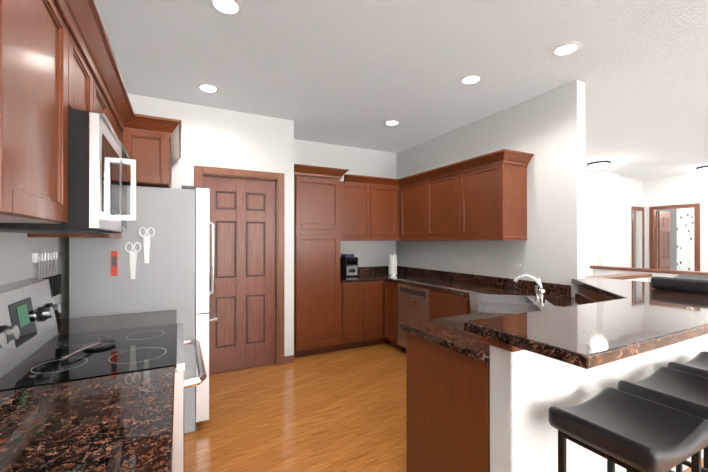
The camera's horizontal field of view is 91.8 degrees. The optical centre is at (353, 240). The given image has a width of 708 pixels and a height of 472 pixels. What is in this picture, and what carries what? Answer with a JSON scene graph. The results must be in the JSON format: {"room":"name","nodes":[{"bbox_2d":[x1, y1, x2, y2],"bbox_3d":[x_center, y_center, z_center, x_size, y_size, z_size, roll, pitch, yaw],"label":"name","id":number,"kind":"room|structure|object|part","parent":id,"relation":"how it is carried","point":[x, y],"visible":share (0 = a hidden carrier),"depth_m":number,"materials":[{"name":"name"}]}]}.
{"room":"kitchen","nodes":[
{"label":"kitchen","id":0,"kind":"room"},
{"bbox_2d":[0,232,68,318],"bbox_3d":[-0.752,0.001,-0.159,0.120,2.800,7.560,0,0,-27],"label":"wall","id":1,"kind":"structure","parent":0,"point":[17,250],"depth_m":1.77,"materials":[{"name":"white paint"}]},
{"bbox_2d":[0,0,23,222],"bbox_3d":[-0.803,-0.413,0.450,0.337,0.708,0.603,0,0,-27],"label":"upper cabinet","id":2,"kind":"object","parent":1,"relation":"attached to","point":[11,11],"depth_m":0.79,"materials":[{"name":"brown wood"}]},
{"bbox_2d":[0,0,75,223],"bbox_3d":[-1.015,-0.412,0.864,0.337,0.708,0.571,0,0,-27],"label":"upper cabinet","id":3,"kind":"object","parent":1,"relation":"attached to","point":[57,59],"depth_m":1.04,"materials":[{"name":"brown wood"}]},
{"bbox_2d":[32,249,60,296],"bbox_3d":[-1.746,0.190,1.963,0.036,0.276,0.395,0,0,-27],"label":"rail","id":4,"kind":"object","parent":1,"relation":"attached to","point":[55,283],"visible":0.79,"depth_m":1.97,"materials":[{"name":"silver metal"}]},
{"bbox_2d":[76,28,99,112],"bbox_3d":[-1.246,-0.617,1.317,0.337,0.295,0.446,0,0,-27],"label":"upper cabinet","id":5,"kind":"object","parent":1,"relation":"attached to","point":[87,74],"depth_m":1.43,"materials":[{"name":"brown wood"}]},
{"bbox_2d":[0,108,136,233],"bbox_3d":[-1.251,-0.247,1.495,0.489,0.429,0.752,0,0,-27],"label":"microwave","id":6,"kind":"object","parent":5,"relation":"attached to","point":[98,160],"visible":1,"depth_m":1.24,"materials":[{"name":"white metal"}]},
{"bbox_2d":[56,100,131,235],"bbox_3d":[-1.579,-0.408,2.031,0.392,0.708,0.481,0,0,-27],"label":"upper cabinet","id":7,"kind":"object","parent":1,"relation":"attached to","point":[121,122],"depth_m":2.19,"materials":[{"name":"brown wood"}]},
{"bbox_2d":[100,76,111,125],"bbox_3d":[-1.393,-0.616,1.606,0.337,0.295,0.446,0,0,-27],"label":"upper cabinet","id":8,"kind":"object","parent":1,"relation":"attached to","point":[105,100],"depth_m":1.78,"materials":[{"name":"brown wood"}]},
{"bbox_2d":[132,124,171,187],"bbox_3d":[-1.701,-0.576,2.519,0.618,0.370,0.539,0,0,-27],"label":"upper cabinet","id":9,"kind":"object","parent":1,"relation":"attached to","point":[151,147],"depth_m":2.38,"materials":[{"name":"brown wood"}]},
{"bbox_2d":[127,93,293,364],"bbox_3d":[-1.557,0.013,3.606,1.870,2.800,0.120,0,0,-27],"label":"wall","id":10,"kind":"structure","parent":0,"point":[218,137],"depth_m":3.69,"materials":[{"name":"white paint"}]},
{"bbox_2d":[204,176,274,373],"bbox_3d":[-1.223,0.368,3.727,0.751,2.075,0.098,0,0,-27],"label":"pantry door","id":11,"kind":"structure","parent":10,"relation":"in","point":[242,297],"depth_m":3.74,"materials":[{"name":"brown wood"}]},
{"bbox_2d":[194,165,284,364],"bbox_3d":[-1.238,0.326,3.757,0.935,2.175,0.138,0,0,-27],"label":"door frame","id":12,"kind":"structure","parent":10,"relation":"attached to","point":[279,209],"depth_m":3.88,"materials":[{"name":"brown wood"}]},
{"bbox_2d":[284,355,293,363],"bbox_3d":[4.152,1.367,2.389,9.303,0.085,7.450,0,0,-27],"label":"baseboard","id":13,"kind":"structure","parent":10,"relation":"attached to","point":[288,359],"depth_m":3.93,"materials":[{"name":"brown wood"}]},
{"bbox_2d":[294,139,395,266],"bbox_3d":[-0.142,0.017,5.103,2.010,2.800,0.120,0,0,-27],"label":"wall","id":14,"kind":"structure","parent":0,"point":[363,162],"depth_m":5.15,"materials":[{"name":"white paint"}]},
{"bbox_2d":[340,181,371,240],"bbox_3d":[-0.089,-0.392,4.737,0.525,0.723,0.578,0,0,-27],"label":"upper cabinet","id":15,"kind":"object","parent":14,"relation":"attached to","point":[353,194],"depth_m":4.47,"materials":[{"name":"brown wood"}]},
{"bbox_2d":[368,181,399,240],"bbox_3d":[0.292,-0.392,4.897,0.544,0.723,0.639,0,0,-27],"label":"upper cabinet","id":16,"kind":"object","parent":14,"relation":"attached to","point":[383,198],"depth_m":4.67,"materials":[{"name":"brown wood"}]},
{"bbox_2d":[95,0,707,179],"bbox_3d":[4.529,-1.429,2.938,12.340,0.080,8.270,0,0,-27],"label":"ceiling","id":17,"kind":"structure","parent":0,"point":[354,73],"depth_m":2.71,"materials":[{"name":"white paint"}]},
{"bbox_2d":[197,83,219,92],"bbox_3d":[-1.329,-1.386,3.132,0.186,0.006,0.186,0,0,-27],"label":"recessed light","id":18,"kind":"object","parent":17,"relation":"in","point":[205,87],"depth_m":3.13,"materials":[{"name":"white"}]},
{"bbox_2d":[208,0,242,15],"bbox_3d":[-0.757,-1.389,2.032,0.186,0.006,0.186,0,0,-27],"label":"recessed light","id":19,"kind":"object","parent":17,"relation":"in","point":[229,7],"depth_m":2.04,"materials":[{"name":"white"}]},
{"bbox_2d":[384,120,399,125],"bbox_3d":[0.448,-1.383,4.050,0.186,0.006,0.186,0,0,-27],"label":"recessed light","id":20,"kind":"object","parent":17,"relation":"in","point":[389,122],"depth_m":4.04,"materials":[{"name":"white"}]},
{"bbox_2d":[459,74,482,84],"bbox_3d":[1.011,-1.386,2.967,0.186,0.006,0.186,0,0,-27],"label":"recessed light","id":21,"kind":"object","parent":17,"relation":"in","point":[471,79],"depth_m":2.97,"materials":[{"name":"white"}]},
{"bbox_2d":[550,41,581,56],"bbox_3d":[1.543,-1.387,2.498,0.186,0.006,0.186,0,0,-27],"label":"recessed light","id":22,"kind":"object","parent":17,"relation":"in","point":[567,48],"depth_m":2.49,"materials":[{"name":"white"}]},
{"bbox_2d":[587,161,610,168],"bbox_3d":[4.371,-1.329,6.130,0.358,0.099,0.358,0,0,-33],"label":"light","id":23,"kind":"object","parent":17,"relation":"attached to","point":[598,165],"depth_m":6.03,"materials":[{"name":"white glass"}]},
{"bbox_2d":[696,165,707,171],"bbox_3d":[6.649,-1.329,6.417,0.358,0.099,0.358,0,0,-33],"label":"light","id":24,"kind":"object","parent":17,"relation":"attached to","point":[703,168],"depth_m":6.40,"materials":[{"name":"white glass"}]},
{"bbox_2d":[184,343,702,471],"bbox_3d":[4.529,1.451,2.930,12.340,0.080,8.270,0,0,-27],"label":"floor","id":25,"kind":"structure","parent":0,"point":[345,410],"depth_m":2.73,"materials":[{"name":"laminate"}]},
{"bbox_2d":[0,277,206,471],"bbox_3d":[-1.106,0.797,1.566,0.761,1.220,0.760,0,0,-27],"label":"range","id":26,"kind":"object","parent":25,"relation":"on","point":[35,347],"visible":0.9,"depth_m":1.42,"materials":[{"name":"black glass"}]},
{"bbox_2d":[61,340,115,359],"bbox_3d":[-1.152,0.476,1.510,0.157,0.025,0.264,0,0,-27],"label":"spoon","id":27,"kind":"object","parent":26,"relation":"on","point":[101,344],"visible":1,"depth_m":1.56,"materials":[{"name":"grey"}]},
{"bbox_2d":[69,185,217,432],"bbox_3d":[-1.621,0.507,2.792,0.897,1.807,0.902,0,0,-27],"label":"fridge","id":28,"kind":"object","parent":25,"relation":"on","point":[173,274],"visible":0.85,"depth_m":2.43,"materials":[{"name":"grey paint"}]},
{"bbox_2d":[111,251,117,275],"bbox_3d":[-1.598,0.156,2.289,0.034,0.165,0.016,0,0,-27],"label":"thermometer","id":29,"kind":"object","parent":28,"relation":"attached to","point":[114,263],"visible":1,"depth_m":2.28,"materials":[{"name":"red plastic"}]},
{"bbox_2d":[125,242,140,278],"bbox_3d":[-1.505,0.139,2.337,0.098,0.251,0.014,0,0,-27],"label":"scissors","id":30,"kind":"object","parent":28,"relation":"attached to","point":[133,256],"visible":1,"depth_m":2.33,"materials":[{"name":"white plastic"}]},
{"bbox_2d":[139,227,154,262],"bbox_3d":[-1.433,0.034,2.374,0.098,0.251,0.014,0,0,-27],"label":"scissors","id":31,"kind":"object","parent":28,"relation":"attached to","point":[146,241],"visible":1,"depth_m":2.37,"materials":[{"name":"white plastic"}]},
{"bbox_2d":[294,164,348,358],"bbox_3d":[-0.535,0.268,4.430,0.696,2.295,0.715,0,0,-27],"label":"pantry cabinet","id":32,"kind":"object","parent":25,"relation":"on","point":[316,259],"visible":0.88,"depth_m":4.17,"materials":[{"name":"brown wood"}]},
{"bbox_2d":[338,282,357,350],"bbox_3d":[-0.138,0.979,4.679,0.390,0.872,0.627,0,0,-27],"label":"base cabinet","id":33,"kind":"object","parent":25,"relation":"on","point":[348,291],"depth_m":4.38,"materials":[{"name":"brown wood"}]},
{"bbox_2d":[358,281,381,346],"bbox_3d":[0.111,0.980,4.779,0.389,0.872,0.677,0,0,-27],"label":"base cabinet","id":34,"kind":"object","parent":25,"relation":"on","point":[369,293],"depth_m":4.52,"materials":[{"name":"brown wood"}]},
{"bbox_2d":[340,267,379,282],"bbox_3d":[-0.031,0.472,4.731,0.627,0.140,0.636,0,0,-27],"label":"countertop","id":35,"kind":"structure","parent":34,"relation":"on","point":[365,274],"depth_m":4.74,"materials":[{"name":"stone"}]},
{"bbox_2d":[340,254,357,276],"bbox_3d":[-0.074,0.349,4.814,0.190,0.305,0.295,0,0,-27],"label":"coffee maker","id":36,"kind":"object","parent":35,"relation":"on","point":[348,265],"visible":0.98,"depth_m":4.73,"materials":[{"name":"black plastic"}]},
{"bbox_2d":[382,281,401,350],"bbox_3d":[0.710,0.979,4.603,0.696,0.872,0.321,0,0,-27],"label":"base cabinet","id":37,"kind":"object","parent":25,"relation":"on","point":[389,290],"depth_m":4.49,"materials":[{"name":"brown wood"}]},
{"bbox_2d":[406,332,489,471],"bbox_3d":[0.707,0.971,1.901,0.584,0.872,0.600,0,0,-27],"label":"base cabinet","id":38,"kind":"object","parent":25,"relation":"on","point":[448,410],"depth_m":1.74,"materials":[{"name":"brown wood"}]},
{"bbox_2d":[401,290,555,361],"bbox_3d":[0.836,0.515,2.337,1.260,0.040,1.260,0,0,-27],"label":"countertop","id":39,"kind":"structure","parent":38,"relation":"on","point":[449,333],"depth_m":1.86,"materials":[{"name":"stone"}]},
{"bbox_2d":[430,289,466,296],"bbox_3d":[1.231,0.976,3.657,0.627,0.872,0.601,0,0,-27],"label":"drawer","id":40,"kind":"object","parent":25,"relation":"on","point":[433,293],"depth_m":3.60,"materials":[{"name":"brown wood"}]},
{"bbox_2d":[398,283,429,352],"bbox_3d":[0.929,0.977,4.187,0.570,0.865,0.610,0,0,-27],"label":"dishwasher","id":41,"kind":"object","parent":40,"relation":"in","point":[413,303],"visible":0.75,"depth_m":4.10,"materials":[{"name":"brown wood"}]},
{"bbox_2d":[430,297,469,318],"bbox_3d":[1.368,0.973,2.646,1.302,0.872,1.325,0,0,-27],"label":"base cabinet","id":42,"kind":"object","parent":25,"relation":"on","point":[440,307],"depth_m":3.50,"materials":[{"name":"brown wood"}]},
{"bbox_2d":[372,266,585,307],"bbox_3d":[1.151,0.469,3.741,0.697,0.140,3.473,0,0,-27],"label":"countertop","id":43,"kind":"structure","parent":42,"relation":"on","point":[559,295],"depth_m":3.70,"materials":[{"name":"stone"}]},
{"bbox_2d":[387,252,397,275],"bbox_3d":[0.556,0.333,4.931,0.150,0.338,0.150,0,0,-27],"label":"paper towel holder","id":44,"kind":"object","parent":43,"relation":"on","point":[392,265],"visible":1,"depth_m":4.88,"materials":[{"name":"white paper"}]},
{"bbox_2d":[475,294,555,313],"bbox_3d":[1.246,0.588,2.677,0.544,0.195,0.844,0,0,18],"label":"sink","id":45,"kind":"object","parent":43,"relation":"in","point":[503,304],"visible":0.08,"depth_m":2.70,"materials":[{"name":"silver metal"}]},
{"bbox_2d":[514,274,545,304],"bbox_3d":[1.403,0.377,2.665,0.278,0.226,0.174,0,0,-27],"label":"faucet","id":46,"kind":"object","parent":43,"relation":"on","point":[540,292],"visible":1,"depth_m":2.62,"materials":[{"name":"silver metal"}]},
{"bbox_2d":[549,387,707,471],"bbox_3d":[1.034,1.029,1.299,0.430,0.753,0.360,0,0,-27],"label":"stool","id":47,"kind":"object","parent":25,"relation":"on","point":[627,431],"visible":1,"depth_m":1.24,"materials":[{"name":"black leather"}]},
{"bbox_2d":[593,269,677,281],"bbox_3d":[4.968,0.968,5.305,0.120,0.900,2.300,0,0,-27],"label":"wall","id":48,"kind":"structure","parent":25,"relation":"on","point":[597,272],"depth_m":5.91,"materials":[{"name":"white paint"}]},
{"bbox_2d":[590,265,707,274],"bbox_3d":[4.968,0.493,5.306,0.200,0.049,2.380,0,0,-27],"label":"trim","id":49,"kind":"structure","parent":48,"relation":"on","point":[592,267],"depth_m":5.52,"materials":[{"name":"brown wood"}]},
{"bbox_2d":[627,277,648,281],"bbox_3d":[3.409,0.965,4.510,1.500,0.900,0.120,0,0,-27],"label":"wall","id":50,"kind":"structure","parent":25,"relation":"on","point":[639,279],"depth_m":4.72,"materials":[{"name":"white paint"}]},
{"bbox_2d":[586,273,651,279],"bbox_3d":[3.409,0.490,4.511,1.580,0.049,0.200,0,0,-27],"label":"trim","id":51,"kind":"structure","parent":50,"relation":"on","point":[625,276],"depth_m":4.52,"materials":[{"name":"brown wood"}]},
{"bbox_2d":[618,367,707,471],"bbox_3d":[1.501,1.030,1.549,0.430,0.753,0.360,0,0,-27],"label":"stool","id":52,"kind":"object","parent":25,"relation":"on","point":[686,392],"visible":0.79,"depth_m":1.56,"materials":[{"name":"black leather"}]},
{"bbox_3d":[1.501,0.697,1.550,0.430,0.086,0.360,0,0,-27],"label":"seat","id":53,"kind":"part","parent":52,"relation":"part of","materials":[{"name":"grey leather"}]},
{"bbox_2d":[667,351,707,471],"bbox_3d":[1.960,1.031,1.794,0.430,0.753,0.360,0,0,-27],"label":"stool","id":54,"kind":"object","parent":25,"relation":"on","point":[697,364],"visible":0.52,"depth_m":1.84,"materials":[{"name":"black leather"}]},
{"bbox_3d":[1.960,0.698,1.795,0.430,0.086,0.360,0,0,-27],"label":"seat","id":55,"kind":"part","parent":54,"relation":"part of","materials":[{"name":"grey leather"}]},
{"bbox_3d":[-0.527,0.966,0.223,0.627,0.873,4.642,0,0,-27],"label":"base cabinet","id":56,"kind":"object","parent":25,"relation":"on","visible":0},
{"bbox_2d":[0,303,176,471],"bbox_3d":[-0.509,0.459,0.235,0.667,0.140,4.644,0,0,-27],"label":"countertop","id":57,"kind":"structure","parent":56,"relation":"on","point":[120,423],"depth_m":0.93,"materials":[{"name":"stone"}]},
{"bbox_2d":[396,80,585,296],"bbox_3d":[1.358,0.015,4.241,0.120,2.800,2.780,0,0,-27],"label":"wall","id":58,"kind":"structure","parent":0,"point":[547,129],"depth_m":3.33,"materials":[{"name":"white paint"}]},
{"bbox_2d":[400,177,431,240],"bbox_3d":[0.896,-0.393,4.571,0.398,0.723,0.655,0,0,-27],"label":"upper cabinet","id":59,"kind":"object","parent":58,"relation":"attached to","point":[413,194],"depth_m":4.50,"materials":[{"name":"brown wood"}]},
{"bbox_2d":[428,173,451,236],"bbox_3d":[1.175,-0.394,4.092,0.337,0.723,0.695,0,0,-27],"label":"upper cabinet","id":60,"kind":"object","parent":58,"relation":"attached to","point":[440,186],"depth_m":4.05,"materials":[{"name":"brown wood"}]},
{"bbox_2d":[452,157,527,236],"bbox_3d":[1.422,-0.396,3.608,0.337,0.723,0.635,0,0,-27],"label":"upper cabinet","id":61,"kind":"object","parent":58,"relation":"attached to","point":[482,197],"depth_m":3.40,"materials":[{"name":"brown wood"}]},
{"bbox_2d":[509,259,523,270],"bbox_3d":[1.658,0.252,3.506,0.012,0.115,0.165,0,0,-27],"label":"light switch","id":62,"kind":"object","parent":58,"relation":"attached to","point":[516,264],"visible":1,"depth_m":3.50,"materials":[{"name":"white plastic"}]},
{"bbox_2d":[490,293,707,471],"bbox_3d":[1.398,0.931,2.235,2.110,0.955,0.815,0,0,-27],"label":"wall","id":63,"kind":"structure","parent":0,"point":[528,389],"depth_m":1.49,"materials":[{"name":"white paint"}]},
{"bbox_2d":[489,293,595,349],"bbox_3d":[1.263,0.474,2.237,1.810,0.040,0.690,0,0,-27],"label":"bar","id":64,"kind":"object","parent":63,"relation":"attached to","point":[584,299],"visible":0.18,"depth_m":2.72,"materials":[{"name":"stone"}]},
{"bbox_2d":[481,286,613,351],"bbox_3d":[1.401,0.414,2.226,2.155,0.078,0.834,0,0,-27],"label":"trim","id":65,"kind":"structure","parent":63,"relation":"on","point":[594,296],"depth_m":2.23,"materials":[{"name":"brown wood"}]},
{"bbox_2d":[464,278,707,368],"bbox_3d":[1.415,0.353,2.061,2.320,0.040,1.248,0,0,-27],"label":"bar","id":66,"kind":"object","parent":65,"relation":"on","point":[632,318],"visible":1,"depth_m":1.35,"materials":[{"name":"stone"}]},
{"bbox_2d":[651,274,707,293],"bbox_3d":[2.300,0.289,2.295,0.430,0.087,0.360,0,0,-27],"label":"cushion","id":67,"kind":"object","parent":66,"relation":"on","point":[693,283],"visible":1,"depth_m":2.24,"materials":[{"name":"grey leather"}]},
{"bbox_2d":[585,171,642,276],"bbox_3d":[3.744,0.022,6.693,6.360,2.800,0.820,0,0,-27],"label":"wall","id":68,"kind":"structure","parent":0,"point":[611,199],"depth_m":7.00,"materials":[{"name":"white paint"}]},
{"bbox_2d":[631,206,644,267],"bbox_3d":[6.378,0.338,7.702,0.540,2.175,0.022,0,0,-27],"label":"door frame","id":69,"kind":"structure","parent":68,"relation":"attached to","point":[633,208],"depth_m":7.67,"materials":[{"name":"brown wood"}]},
{"bbox_2d":[657,209,676,269],"bbox_3d":[8.573,0.027,8.253,0.100,2.800,2.470,0,0,-27],"label":"wall","id":70,"kind":"structure","parent":0,"point":[673,239],"depth_m":8.84,"materials":[{"name":"white paint"}]},
{"bbox_2d":[658,211,669,269],"bbox_3d":[7.098,0.380,7.854,0.660,2.075,0.036,0,0,-32],"label":"hall door","id":71,"kind":"structure","parent":70,"relation":"in","point":[663,239],"depth_m":7.82,"materials":[{"name":"brown wood"}]},
{"bbox_2d":[677,208,693,270],"bbox_3d":[8.306,0.200,7.797,0.010,2.150,1.500,0,0,-27],"label":"curtain","id":72,"kind":"object","parent":70,"relation":"hanging from","point":[685,239],"visible":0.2,"depth_m":8.32,"materials":[{"name":"white fabric"}]},
{"bbox_2d":[643,172,707,271],"bbox_3d":[8.371,0.015,4.490,0.120,2.800,7.550,0,0,-27],"label":"wall","id":73,"kind":"structure","parent":0,"point":[692,188],"depth_m":7.25,"materials":[{"name":"white paint"}]},
{"bbox_2d":[649,203,699,270],"bbox_3d":[6.837,0.336,7.345,0.018,2.175,0.840,0,0,-27],"label":"door frame","id":74,"kind":"structure","parent":73,"relation":"attached to","point":[652,210],"depth_m":7.50,"materials":[{"name":"brown wood"}]}
]}

